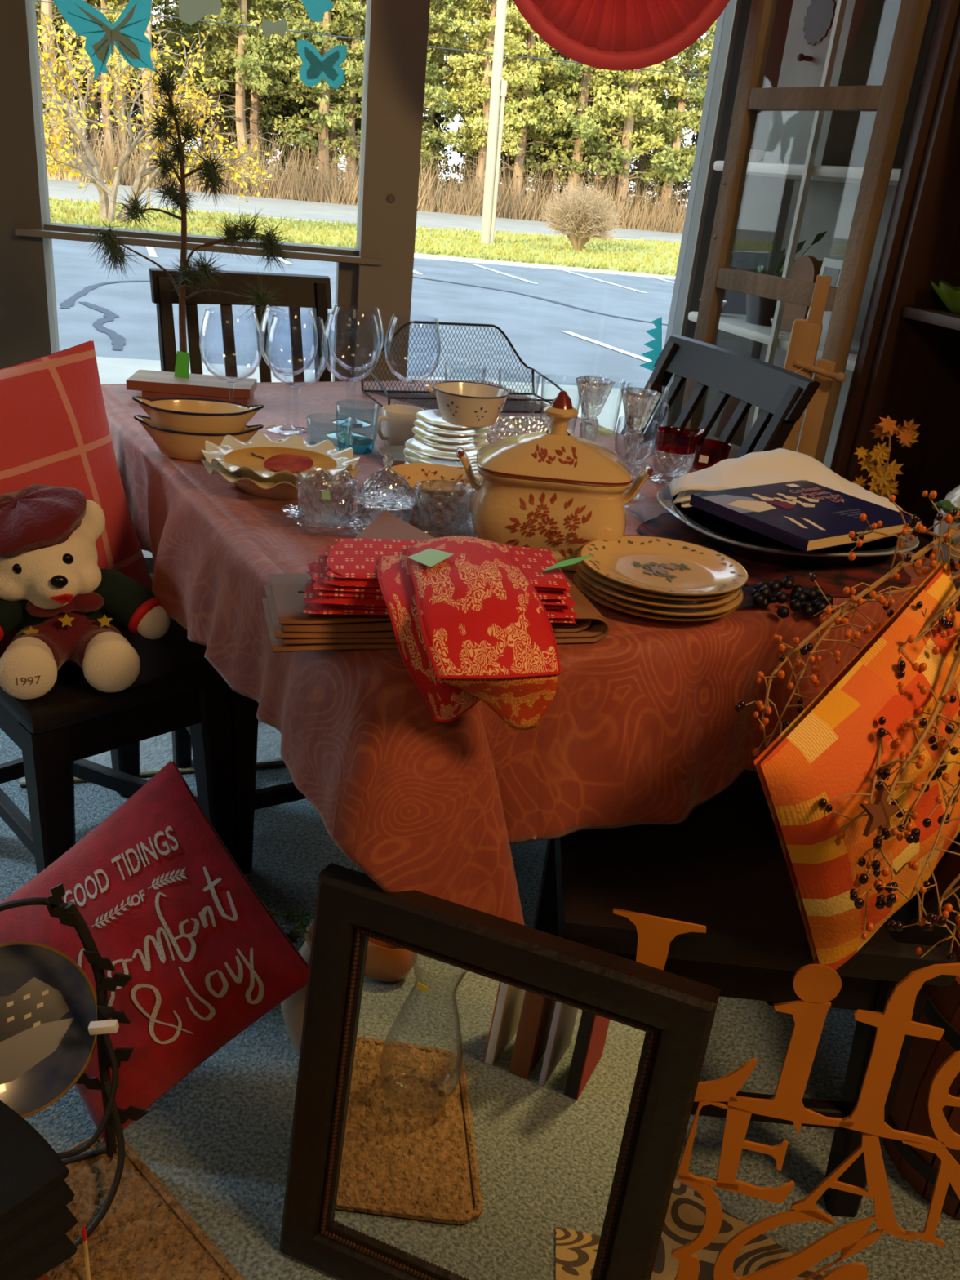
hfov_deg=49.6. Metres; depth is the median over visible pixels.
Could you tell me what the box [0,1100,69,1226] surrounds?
cloth
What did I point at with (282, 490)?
plate
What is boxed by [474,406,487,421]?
flower
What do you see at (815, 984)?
word sign
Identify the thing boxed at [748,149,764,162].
bowl
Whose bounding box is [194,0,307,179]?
pine tree
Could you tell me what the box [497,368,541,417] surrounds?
clear tumbler
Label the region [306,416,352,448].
tumbler
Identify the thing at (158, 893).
cushion
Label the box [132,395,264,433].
bowl
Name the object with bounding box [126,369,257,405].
wood block
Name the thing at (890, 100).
ladder
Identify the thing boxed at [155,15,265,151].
pine tree
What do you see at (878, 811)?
star
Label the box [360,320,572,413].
wire basket
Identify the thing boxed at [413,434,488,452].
saucer
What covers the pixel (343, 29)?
pine tree
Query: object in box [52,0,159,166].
pine tree
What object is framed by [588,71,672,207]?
pine tree
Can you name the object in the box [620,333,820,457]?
dining chair
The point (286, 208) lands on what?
road
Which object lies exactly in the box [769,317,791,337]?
bowl
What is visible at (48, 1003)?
plate
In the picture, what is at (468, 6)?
pine tree
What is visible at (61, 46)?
pine tree
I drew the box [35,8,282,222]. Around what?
tree
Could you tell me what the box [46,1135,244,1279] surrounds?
bath mat
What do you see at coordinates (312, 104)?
pine tree
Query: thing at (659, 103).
pine tree
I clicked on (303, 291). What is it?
dining chair
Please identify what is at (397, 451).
square dish
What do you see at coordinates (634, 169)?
young pine
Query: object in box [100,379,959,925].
tablecloth
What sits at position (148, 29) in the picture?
pine tree
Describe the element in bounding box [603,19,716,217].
pine tree
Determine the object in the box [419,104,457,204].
young pine
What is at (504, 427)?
glass dish
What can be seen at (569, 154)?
pine tree
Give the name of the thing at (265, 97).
young pine
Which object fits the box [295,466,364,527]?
creamer
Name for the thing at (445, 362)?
clear tumbler
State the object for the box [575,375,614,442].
goblet
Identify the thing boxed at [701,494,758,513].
picture
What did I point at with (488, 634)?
tea towel
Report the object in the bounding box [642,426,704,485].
creamer
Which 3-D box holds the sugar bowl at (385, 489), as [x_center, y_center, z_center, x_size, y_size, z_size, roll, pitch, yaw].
[-0.137,-0.218,1.513,0.090,0.109,0.090,-16,32,-40]
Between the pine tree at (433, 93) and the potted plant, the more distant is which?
the pine tree at (433, 93)
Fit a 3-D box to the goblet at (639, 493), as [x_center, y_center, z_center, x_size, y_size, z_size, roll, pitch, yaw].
[0.266,-0.316,1.808,0.072,0.133,0.072,6,24,0]
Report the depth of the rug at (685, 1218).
1.37 m
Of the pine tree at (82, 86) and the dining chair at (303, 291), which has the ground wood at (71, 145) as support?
the pine tree at (82, 86)
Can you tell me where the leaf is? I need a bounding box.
[852,415,920,502]
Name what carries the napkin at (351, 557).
on the napkin at (339, 581)
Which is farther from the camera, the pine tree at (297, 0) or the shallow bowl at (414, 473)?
the pine tree at (297, 0)
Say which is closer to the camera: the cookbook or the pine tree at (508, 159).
the cookbook
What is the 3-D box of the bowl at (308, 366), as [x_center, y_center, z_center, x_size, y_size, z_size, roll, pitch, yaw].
[-0.362,-0.564,1.970,0.110,0.124,0.110,6,24,0]
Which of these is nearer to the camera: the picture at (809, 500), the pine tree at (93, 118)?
the picture at (809, 500)
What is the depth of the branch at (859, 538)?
1.18 m
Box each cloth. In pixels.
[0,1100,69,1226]
[0,1180,75,1252]
[0,1205,78,1278]
[0,1233,77,1279]
[669,448,902,511]
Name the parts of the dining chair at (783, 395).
post, rail, post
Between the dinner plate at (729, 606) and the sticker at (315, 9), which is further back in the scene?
the sticker at (315, 9)
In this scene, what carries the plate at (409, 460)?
on the plate
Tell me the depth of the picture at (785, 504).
1.55 m
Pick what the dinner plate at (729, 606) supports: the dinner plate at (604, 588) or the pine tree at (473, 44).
the dinner plate at (604, 588)
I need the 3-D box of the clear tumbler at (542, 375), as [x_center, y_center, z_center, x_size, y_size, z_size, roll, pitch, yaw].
[0.170,-0.497,2.209,0.090,0.117,0.090,6,24,0]
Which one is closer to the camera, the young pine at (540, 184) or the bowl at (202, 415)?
the bowl at (202, 415)
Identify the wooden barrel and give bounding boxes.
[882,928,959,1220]
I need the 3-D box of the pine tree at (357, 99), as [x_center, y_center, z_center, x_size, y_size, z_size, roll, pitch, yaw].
[-5.043,-24.599,42.814,3.647,11.809,3.861,-8,28,-28]
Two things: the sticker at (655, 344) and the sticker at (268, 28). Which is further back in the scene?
the sticker at (655, 344)
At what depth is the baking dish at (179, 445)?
1.76 m
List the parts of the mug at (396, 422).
handle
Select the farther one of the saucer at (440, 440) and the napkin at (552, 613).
the saucer at (440, 440)
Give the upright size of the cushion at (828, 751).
0.478 m
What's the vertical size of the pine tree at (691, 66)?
12.795 m
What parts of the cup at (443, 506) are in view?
handle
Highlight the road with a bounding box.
[47,178,682,241]
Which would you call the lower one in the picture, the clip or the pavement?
the clip
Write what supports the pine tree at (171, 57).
on the ground wood at (71, 145)
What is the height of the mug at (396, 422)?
0.070 m
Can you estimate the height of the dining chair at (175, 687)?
0.801 m
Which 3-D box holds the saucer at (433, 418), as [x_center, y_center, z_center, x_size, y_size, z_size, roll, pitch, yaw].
[-0.047,-0.377,1.802,0.132,0.015,0.132,-14,31,-37]
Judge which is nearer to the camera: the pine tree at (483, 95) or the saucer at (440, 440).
the saucer at (440, 440)
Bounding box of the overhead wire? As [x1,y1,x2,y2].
[35,0,707,76]
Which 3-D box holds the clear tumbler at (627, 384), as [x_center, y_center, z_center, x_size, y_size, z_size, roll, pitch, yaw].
[0.351,-0.485,2.227,0.090,0.115,0.090,6,24,0]
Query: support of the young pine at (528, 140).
on the ground wood at (71, 145)
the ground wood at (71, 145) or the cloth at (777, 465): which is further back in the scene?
the ground wood at (71, 145)
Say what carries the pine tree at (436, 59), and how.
on the ground wood at (71, 145)
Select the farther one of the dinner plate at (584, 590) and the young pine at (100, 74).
the young pine at (100, 74)
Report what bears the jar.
on the base cabinet at (923, 541)
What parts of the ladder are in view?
rail, rail, rail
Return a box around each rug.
[19,720,285,786]
[650,1178,826,1279]
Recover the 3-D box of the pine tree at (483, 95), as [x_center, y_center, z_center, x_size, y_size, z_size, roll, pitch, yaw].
[0.421,-21.668,37.745,3.596,11.644,3.807,25,30,36]
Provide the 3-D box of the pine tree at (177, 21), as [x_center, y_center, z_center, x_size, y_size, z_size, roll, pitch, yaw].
[-13.151,-26.351,43.955,3.876,12.549,4.103,26,31,38]
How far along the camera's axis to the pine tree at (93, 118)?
36.42 m
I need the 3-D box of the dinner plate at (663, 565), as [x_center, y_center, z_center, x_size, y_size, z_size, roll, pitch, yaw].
[0.239,-0.094,1.361,0.219,0.017,0.219,15,26,19]
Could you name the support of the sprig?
in the ceramic jug
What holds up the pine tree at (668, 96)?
on the ground wood at (71, 145)
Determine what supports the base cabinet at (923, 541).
on the floor
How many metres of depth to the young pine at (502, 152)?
46.23 m
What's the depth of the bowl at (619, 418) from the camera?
1.79 m
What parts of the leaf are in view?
stem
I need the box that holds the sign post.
[145,146,150,207]
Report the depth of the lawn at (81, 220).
22.63 m
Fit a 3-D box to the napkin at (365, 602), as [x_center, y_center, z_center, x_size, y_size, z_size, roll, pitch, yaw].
[-0.053,-0.064,1.219,0.304,0.008,0.133,1,25,-11]
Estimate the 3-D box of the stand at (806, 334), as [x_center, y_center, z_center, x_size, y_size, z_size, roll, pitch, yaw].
[0.677,-0.246,2.403,0.154,1.130,0.076,12,25,13]
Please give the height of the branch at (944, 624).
0.294 m
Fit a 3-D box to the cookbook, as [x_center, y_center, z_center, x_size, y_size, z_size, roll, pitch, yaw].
[0.485,-0.191,1.552,0.263,0.018,0.220,-11,29,-34]
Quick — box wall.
[700,0,795,446]
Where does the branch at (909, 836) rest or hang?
on the cushion at (828, 751)
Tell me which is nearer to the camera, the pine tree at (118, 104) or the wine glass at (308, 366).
the wine glass at (308, 366)
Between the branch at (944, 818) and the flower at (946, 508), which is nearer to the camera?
the branch at (944, 818)
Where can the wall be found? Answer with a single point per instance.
(765, 203)
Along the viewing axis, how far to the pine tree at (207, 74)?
39.38 m
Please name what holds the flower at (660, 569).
on the dinner plate at (663, 565)
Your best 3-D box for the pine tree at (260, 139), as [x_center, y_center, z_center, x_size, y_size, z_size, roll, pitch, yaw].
[-10.202,-27.973,48.711,3.884,12.151,3.722,16,26,22]
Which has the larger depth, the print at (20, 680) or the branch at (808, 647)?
the print at (20, 680)
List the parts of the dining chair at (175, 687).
leg, seat, leg, leg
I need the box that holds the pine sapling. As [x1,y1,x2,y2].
[84,65,293,377]
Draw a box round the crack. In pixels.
[59,276,667,350]
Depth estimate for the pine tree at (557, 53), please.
42.84 m
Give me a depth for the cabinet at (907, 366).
2.17 m
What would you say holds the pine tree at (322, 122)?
on the ground wood at (71, 145)
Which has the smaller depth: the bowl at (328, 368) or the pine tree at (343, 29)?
the bowl at (328, 368)
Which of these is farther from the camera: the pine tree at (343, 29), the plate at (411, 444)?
the pine tree at (343, 29)
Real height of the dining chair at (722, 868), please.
0.931 m
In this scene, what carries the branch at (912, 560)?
on the cushion at (828, 751)
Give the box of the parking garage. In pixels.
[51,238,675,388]
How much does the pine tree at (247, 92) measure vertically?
11.369 m
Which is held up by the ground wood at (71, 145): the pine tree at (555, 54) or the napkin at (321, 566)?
the pine tree at (555, 54)
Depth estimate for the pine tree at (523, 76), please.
38.73 m
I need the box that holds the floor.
[0,728,959,1279]
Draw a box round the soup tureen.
[456,390,653,571]
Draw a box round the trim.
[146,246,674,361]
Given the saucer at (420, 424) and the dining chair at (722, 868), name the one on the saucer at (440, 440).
the saucer at (420, 424)
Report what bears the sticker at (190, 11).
attached to the window
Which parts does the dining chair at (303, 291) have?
post, rail, post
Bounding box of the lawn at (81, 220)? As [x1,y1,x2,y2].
[48,199,680,276]
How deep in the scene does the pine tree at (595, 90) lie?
40.95 m
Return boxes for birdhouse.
[763,0,901,167]
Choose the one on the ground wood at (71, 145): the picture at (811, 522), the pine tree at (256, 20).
the pine tree at (256, 20)
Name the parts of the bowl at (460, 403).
handle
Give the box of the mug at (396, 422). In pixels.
[377,404,424,446]
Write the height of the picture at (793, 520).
0.001 m
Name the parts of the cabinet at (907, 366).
shelf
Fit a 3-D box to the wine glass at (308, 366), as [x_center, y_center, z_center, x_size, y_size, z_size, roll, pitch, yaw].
[-0.367,-0.516,1.991,0.110,0.230,0.110,6,24,0]
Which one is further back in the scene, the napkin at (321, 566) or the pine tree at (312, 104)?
the pine tree at (312, 104)
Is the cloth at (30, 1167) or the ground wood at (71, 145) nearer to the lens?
the cloth at (30, 1167)
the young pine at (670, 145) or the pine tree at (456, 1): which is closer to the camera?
the pine tree at (456, 1)
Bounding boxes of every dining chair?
[0,617,235,875]
[149,267,332,382]
[171,689,306,874]
[533,596,959,1217]
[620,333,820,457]
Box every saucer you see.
[412,426,487,445]
[413,418,489,438]
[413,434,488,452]
[415,408,479,431]
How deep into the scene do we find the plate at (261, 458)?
1.67 m
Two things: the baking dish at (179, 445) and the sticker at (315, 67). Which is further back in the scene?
the sticker at (315, 67)
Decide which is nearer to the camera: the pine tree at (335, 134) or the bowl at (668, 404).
the bowl at (668, 404)
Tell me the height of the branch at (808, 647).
0.242 m
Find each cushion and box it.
[0,340,152,654]
[0,760,309,1142]
[753,560,959,970]
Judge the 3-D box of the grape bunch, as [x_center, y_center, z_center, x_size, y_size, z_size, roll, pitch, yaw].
[0.410,-0.060,1.397,0.171,0.030,0.110,10,24,9]
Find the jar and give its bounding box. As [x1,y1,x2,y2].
[932,484,959,571]
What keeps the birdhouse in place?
on the shelf unit
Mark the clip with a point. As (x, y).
(110, 1026)
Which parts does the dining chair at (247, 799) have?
leg, leg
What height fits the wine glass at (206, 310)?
0.230 m
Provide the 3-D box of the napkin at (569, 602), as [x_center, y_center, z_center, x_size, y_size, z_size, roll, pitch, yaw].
[-0.044,-0.072,1.221,0.293,0.009,0.137,2,24,-8]
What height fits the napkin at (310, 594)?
0.008 m
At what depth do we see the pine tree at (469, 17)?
41.14 m
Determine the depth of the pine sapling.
2.08 m
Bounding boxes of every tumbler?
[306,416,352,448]
[335,403,379,450]
[444,362,486,383]
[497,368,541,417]
[539,375,580,435]
[581,381,626,435]
[622,383,669,438]
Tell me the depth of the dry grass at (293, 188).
37.51 m
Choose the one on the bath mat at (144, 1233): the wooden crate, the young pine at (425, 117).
the wooden crate
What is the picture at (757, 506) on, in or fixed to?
on the cookbook
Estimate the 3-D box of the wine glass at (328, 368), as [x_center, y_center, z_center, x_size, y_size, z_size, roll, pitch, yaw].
[-0.250,-0.504,1.991,0.110,0.230,0.110,6,24,0]
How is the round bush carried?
on the lawn at (81, 220)
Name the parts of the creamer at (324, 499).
handle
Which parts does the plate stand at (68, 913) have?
arm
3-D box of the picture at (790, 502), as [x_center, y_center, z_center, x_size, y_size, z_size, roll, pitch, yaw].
[0.463,-0.206,1.560,0.027,0.001,0.024,-11,29,-34]
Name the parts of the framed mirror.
frame, bead trim, frame, bead trim, mirror pane, bead trim, frame, bead trim, frame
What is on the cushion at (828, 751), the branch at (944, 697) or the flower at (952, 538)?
the branch at (944, 697)
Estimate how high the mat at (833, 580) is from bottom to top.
0.003 m
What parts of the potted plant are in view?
pot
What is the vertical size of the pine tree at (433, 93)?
12.436 m
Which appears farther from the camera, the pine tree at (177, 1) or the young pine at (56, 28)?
the pine tree at (177, 1)
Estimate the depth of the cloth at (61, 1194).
1.15 m
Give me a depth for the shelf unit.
2.72 m
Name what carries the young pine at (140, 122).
on the ground wood at (71, 145)
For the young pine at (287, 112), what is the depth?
39.15 m
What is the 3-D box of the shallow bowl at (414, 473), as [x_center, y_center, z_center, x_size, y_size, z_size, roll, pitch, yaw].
[-0.076,-0.235,1.650,0.154,0.052,0.154,6,24,0]
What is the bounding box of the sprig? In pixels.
[262,905,314,942]
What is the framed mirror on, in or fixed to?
on the floor
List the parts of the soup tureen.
handle, lid, knob, handle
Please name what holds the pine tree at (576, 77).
on the ground wood at (71, 145)
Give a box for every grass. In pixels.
[43,106,690,233]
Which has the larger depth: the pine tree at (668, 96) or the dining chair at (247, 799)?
the pine tree at (668, 96)
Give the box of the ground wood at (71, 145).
[68,145,686,242]
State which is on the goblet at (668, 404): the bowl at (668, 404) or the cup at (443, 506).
the bowl at (668, 404)
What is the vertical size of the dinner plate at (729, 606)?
0.017 m
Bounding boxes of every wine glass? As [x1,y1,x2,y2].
[199,308,262,385]
[258,305,318,432]
[266,314,328,444]
[321,311,379,436]
[327,305,383,426]
[384,314,440,405]
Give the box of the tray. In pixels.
[282,504,474,537]
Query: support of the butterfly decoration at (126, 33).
attached to the window
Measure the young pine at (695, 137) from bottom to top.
5.794 m
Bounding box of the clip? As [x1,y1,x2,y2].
[88,1019,119,1035]
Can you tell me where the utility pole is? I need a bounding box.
[480,0,507,244]
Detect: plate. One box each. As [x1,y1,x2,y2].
[0,941,97,1118]
[200,432,359,483]
[200,458,359,499]
[403,447,477,468]
[404,438,479,461]
[404,456,479,474]
[573,571,737,621]
[574,563,741,608]
[575,549,739,600]
[577,573,743,616]
[579,534,748,595]
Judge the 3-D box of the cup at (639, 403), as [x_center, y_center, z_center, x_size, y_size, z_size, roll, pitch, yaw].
[0.249,-0.360,1.638,0.064,0.064,0.061,6,24,0]
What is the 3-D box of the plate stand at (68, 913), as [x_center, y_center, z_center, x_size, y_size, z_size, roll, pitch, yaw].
[-0.541,0.519,1.242,0.236,0.462,0.172,6,24,0]
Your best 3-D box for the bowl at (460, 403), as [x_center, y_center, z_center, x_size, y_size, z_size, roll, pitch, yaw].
[-0.017,-0.401,1.775,0.130,0.058,0.130,21,28,30]
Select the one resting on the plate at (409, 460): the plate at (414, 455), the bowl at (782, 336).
the plate at (414, 455)
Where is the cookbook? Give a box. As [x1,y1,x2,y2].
[688,480,922,551]
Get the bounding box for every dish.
[133,414,263,461]
[377,445,405,465]
[485,415,568,443]
[656,485,919,565]
[930,279,959,314]
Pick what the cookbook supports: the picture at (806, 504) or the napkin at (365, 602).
the picture at (806, 504)
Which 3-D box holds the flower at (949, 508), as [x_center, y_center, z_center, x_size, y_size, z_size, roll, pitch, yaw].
[0.796,-0.216,1.745,0.021,0.016,0.021,-4,26,-20]
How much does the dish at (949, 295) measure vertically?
0.056 m
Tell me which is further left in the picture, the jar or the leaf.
the leaf
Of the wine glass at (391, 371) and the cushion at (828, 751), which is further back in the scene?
the wine glass at (391, 371)
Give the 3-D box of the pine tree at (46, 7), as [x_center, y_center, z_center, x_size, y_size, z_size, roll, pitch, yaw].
[-13.316,-22.318,31.379,4.086,15.472,4.368,18,27,26]
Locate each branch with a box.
[734,511,959,730]
[752,533,959,756]
[817,558,959,845]
[836,630,959,903]
[848,490,959,580]
[849,706,959,939]
[875,709,959,931]
[888,874,959,962]
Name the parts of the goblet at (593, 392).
stem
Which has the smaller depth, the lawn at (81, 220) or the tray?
the tray
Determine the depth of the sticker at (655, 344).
3.33 m
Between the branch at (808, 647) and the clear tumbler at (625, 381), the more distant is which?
the clear tumbler at (625, 381)
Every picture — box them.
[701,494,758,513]
[727,500,776,511]
[758,496,773,500]
[764,501,796,509]
[780,500,795,504]
[782,495,796,499]
[784,515,807,528]
[799,502,814,506]
[801,517,825,529]
[805,497,818,502]
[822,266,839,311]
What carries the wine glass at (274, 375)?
on the tablecloth
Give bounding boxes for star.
[858,786,902,836]
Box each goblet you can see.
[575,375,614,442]
[614,417,658,497]
[621,386,661,522]
[626,404,669,475]
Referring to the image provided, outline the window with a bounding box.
[0,0,751,575]
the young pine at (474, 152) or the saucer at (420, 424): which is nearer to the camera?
the saucer at (420, 424)
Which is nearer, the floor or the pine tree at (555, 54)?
the floor
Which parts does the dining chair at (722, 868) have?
leg, seat, leg, leg, post, rail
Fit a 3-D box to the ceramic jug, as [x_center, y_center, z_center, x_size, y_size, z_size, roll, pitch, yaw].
[-0.221,0.532,1.589,0.164,0.215,0.164,6,24,0]
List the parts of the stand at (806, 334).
second leg, post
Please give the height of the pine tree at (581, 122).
15.023 m
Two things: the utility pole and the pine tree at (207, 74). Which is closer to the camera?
the utility pole
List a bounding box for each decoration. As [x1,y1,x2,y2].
[53,0,155,82]
[512,0,729,71]
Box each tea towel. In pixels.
[377,555,479,722]
[406,535,561,730]
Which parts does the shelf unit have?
shelf, shelf, panel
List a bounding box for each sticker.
[177,0,221,25]
[261,17,287,38]
[297,39,346,88]
[301,0,333,22]
[639,316,662,370]
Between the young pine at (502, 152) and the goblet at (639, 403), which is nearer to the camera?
the goblet at (639, 403)
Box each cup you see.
[413,480,475,533]
[575,375,614,421]
[621,386,661,434]
[689,438,731,472]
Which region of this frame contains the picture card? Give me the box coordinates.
[806,257,843,346]
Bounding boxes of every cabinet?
[830,0,959,542]
[910,534,937,866]
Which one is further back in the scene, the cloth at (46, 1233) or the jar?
the jar
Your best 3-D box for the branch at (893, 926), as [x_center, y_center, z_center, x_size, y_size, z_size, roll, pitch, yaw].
[0.485,0.246,1.056,0.096,0.104,0.224,18,27,25]
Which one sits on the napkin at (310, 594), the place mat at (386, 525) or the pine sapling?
the place mat at (386, 525)
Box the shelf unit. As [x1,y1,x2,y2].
[688,0,941,468]
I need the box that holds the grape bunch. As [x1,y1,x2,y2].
[737,575,850,618]
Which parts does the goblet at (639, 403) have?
stem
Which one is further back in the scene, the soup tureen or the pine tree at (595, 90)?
the pine tree at (595, 90)
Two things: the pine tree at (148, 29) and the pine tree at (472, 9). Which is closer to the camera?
the pine tree at (148, 29)
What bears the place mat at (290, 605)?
on the place mat at (375, 625)
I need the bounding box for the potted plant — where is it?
[729,227,826,325]
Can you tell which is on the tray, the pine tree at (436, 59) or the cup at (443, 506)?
the cup at (443, 506)
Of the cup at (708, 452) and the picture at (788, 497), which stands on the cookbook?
the picture at (788, 497)
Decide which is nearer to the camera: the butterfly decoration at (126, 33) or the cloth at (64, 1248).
the cloth at (64, 1248)
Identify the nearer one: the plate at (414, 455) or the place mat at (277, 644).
the place mat at (277, 644)
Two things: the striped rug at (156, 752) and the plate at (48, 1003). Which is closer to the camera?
the plate at (48, 1003)
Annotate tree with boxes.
[35,0,87,179]
[35,0,97,154]
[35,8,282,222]
[38,4,86,154]
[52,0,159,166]
[53,0,199,146]
[57,0,125,159]
[67,0,152,152]
[75,3,171,156]
[80,0,160,175]
[110,0,182,178]
[151,0,204,150]
[154,0,271,169]
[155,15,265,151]
[174,0,206,158]
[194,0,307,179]
[199,0,312,184]
[208,0,286,170]
[254,0,366,186]
[258,1,287,156]
[267,0,349,185]
[269,0,351,176]
[271,0,365,180]
[301,0,366,187]
[306,41,361,175]
[337,21,364,178]
[342,0,469,178]
[419,0,470,192]
[422,0,466,122]
[429,0,471,61]
[433,0,475,191]
[438,0,531,200]
[446,0,504,191]
[449,0,545,190]
[457,5,482,181]
[473,0,552,197]
[475,0,595,201]
[507,35,606,204]
[510,27,662,199]
[514,44,577,201]
[524,53,591,186]
[564,55,671,198]
[573,76,620,204]
[576,47,695,214]
[586,119,637,196]
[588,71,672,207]
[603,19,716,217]
[605,74,667,207]
[626,51,698,210]
[641,61,680,200]
[675,31,711,208]
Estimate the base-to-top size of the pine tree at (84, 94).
14.123 m
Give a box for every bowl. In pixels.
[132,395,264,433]
[258,305,318,376]
[266,314,328,388]
[321,311,379,382]
[327,305,383,371]
[354,453,415,528]
[391,462,479,508]
[424,381,509,427]
[614,417,658,464]
[626,404,669,445]
[699,297,727,308]
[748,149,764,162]
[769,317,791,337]
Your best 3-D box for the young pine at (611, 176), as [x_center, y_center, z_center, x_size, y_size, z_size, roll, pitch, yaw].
[6.169,-21.613,48.099,2.704,4.273,2.632,13,25,16]
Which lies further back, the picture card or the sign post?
the sign post
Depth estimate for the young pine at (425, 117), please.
41.45 m
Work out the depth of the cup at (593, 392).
1.68 m
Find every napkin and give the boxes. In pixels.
[303,571,576,623]
[306,561,568,608]
[309,573,577,618]
[312,549,567,599]
[316,555,576,605]
[322,545,569,591]
[326,537,593,588]
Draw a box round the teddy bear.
[0,484,169,699]
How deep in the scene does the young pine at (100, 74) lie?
43.37 m
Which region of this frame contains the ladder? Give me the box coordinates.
[680,0,931,463]
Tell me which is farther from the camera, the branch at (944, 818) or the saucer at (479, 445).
the saucer at (479, 445)
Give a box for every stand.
[0,882,148,1247]
[782,275,845,457]
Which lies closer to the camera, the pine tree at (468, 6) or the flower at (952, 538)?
the flower at (952, 538)
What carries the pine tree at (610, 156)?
on the ground wood at (71, 145)
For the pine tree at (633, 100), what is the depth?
39.51 m
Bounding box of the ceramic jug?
[280,919,314,1054]
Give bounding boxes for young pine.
[38,28,83,166]
[71,40,114,162]
[102,22,193,171]
[125,76,145,166]
[192,71,265,175]
[248,52,319,184]
[259,67,319,184]
[418,115,435,191]
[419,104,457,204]
[444,105,502,201]
[496,115,526,191]
[504,128,559,203]
[528,102,592,206]
[589,144,634,208]
[626,110,677,213]
[645,145,688,215]
[657,127,698,214]
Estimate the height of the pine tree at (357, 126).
12.314 m
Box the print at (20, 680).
[15,675,40,685]
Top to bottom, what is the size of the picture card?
0.199 m
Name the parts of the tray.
handle, handle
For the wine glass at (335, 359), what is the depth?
2.08 m
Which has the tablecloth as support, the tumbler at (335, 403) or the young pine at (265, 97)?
the tumbler at (335, 403)
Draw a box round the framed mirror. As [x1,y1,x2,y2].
[279,862,720,1279]
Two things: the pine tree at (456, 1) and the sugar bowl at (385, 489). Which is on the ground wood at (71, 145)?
the pine tree at (456, 1)
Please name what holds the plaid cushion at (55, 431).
on the dining chair at (175, 687)
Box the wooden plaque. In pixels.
[779,255,820,333]
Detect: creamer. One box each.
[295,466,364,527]
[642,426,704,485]
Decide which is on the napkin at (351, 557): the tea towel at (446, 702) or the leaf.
the tea towel at (446, 702)
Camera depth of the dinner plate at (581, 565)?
1.29 m
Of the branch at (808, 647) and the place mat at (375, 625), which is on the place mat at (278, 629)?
the place mat at (375, 625)
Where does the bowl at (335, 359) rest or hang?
on the wine glass at (335, 359)
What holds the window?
in the wall
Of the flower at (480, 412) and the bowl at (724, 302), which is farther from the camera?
the bowl at (724, 302)
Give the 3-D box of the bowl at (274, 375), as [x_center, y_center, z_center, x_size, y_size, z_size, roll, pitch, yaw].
[-0.329,-0.517,1.872,0.110,0.124,0.110,6,24,0]
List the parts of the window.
frame rail, sill rail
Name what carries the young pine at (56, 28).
on the ground wood at (71, 145)
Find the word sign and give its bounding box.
[613,907,959,1279]
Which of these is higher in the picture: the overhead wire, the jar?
the overhead wire
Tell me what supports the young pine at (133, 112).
on the ground wood at (71, 145)
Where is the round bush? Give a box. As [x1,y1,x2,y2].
[539,177,622,249]
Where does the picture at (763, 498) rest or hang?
on the cookbook
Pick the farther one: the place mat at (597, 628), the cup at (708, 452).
the cup at (708, 452)
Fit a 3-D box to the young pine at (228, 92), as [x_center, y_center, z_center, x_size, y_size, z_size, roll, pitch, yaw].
[-10.016,-21.219,42.109,3.371,5.472,3.462,-7,27,-26]
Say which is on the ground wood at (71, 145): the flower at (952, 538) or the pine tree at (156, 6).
the pine tree at (156, 6)
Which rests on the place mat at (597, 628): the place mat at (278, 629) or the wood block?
the place mat at (278, 629)
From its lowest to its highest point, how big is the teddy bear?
0.295 m
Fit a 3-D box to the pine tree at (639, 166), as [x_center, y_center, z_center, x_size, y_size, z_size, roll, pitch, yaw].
[8.553,-27.539,50.068,4.089,13.750,4.356,4,24,-4]
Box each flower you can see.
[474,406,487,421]
[643,564,679,574]
[932,502,940,511]
[937,499,951,508]
[941,537,953,544]
[942,503,955,512]
[947,506,959,514]
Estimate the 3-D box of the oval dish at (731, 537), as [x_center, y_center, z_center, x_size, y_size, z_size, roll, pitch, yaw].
[0.483,-0.186,1.664,0.386,0.052,0.363,-1,25,-16]
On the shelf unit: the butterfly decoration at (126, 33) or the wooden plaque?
the wooden plaque
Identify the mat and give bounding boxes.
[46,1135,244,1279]
[262,597,609,653]
[264,585,591,638]
[268,573,391,624]
[282,573,608,644]
[282,598,587,632]
[297,510,434,593]
[636,511,911,597]
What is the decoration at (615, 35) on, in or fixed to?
hanging from the ceiling

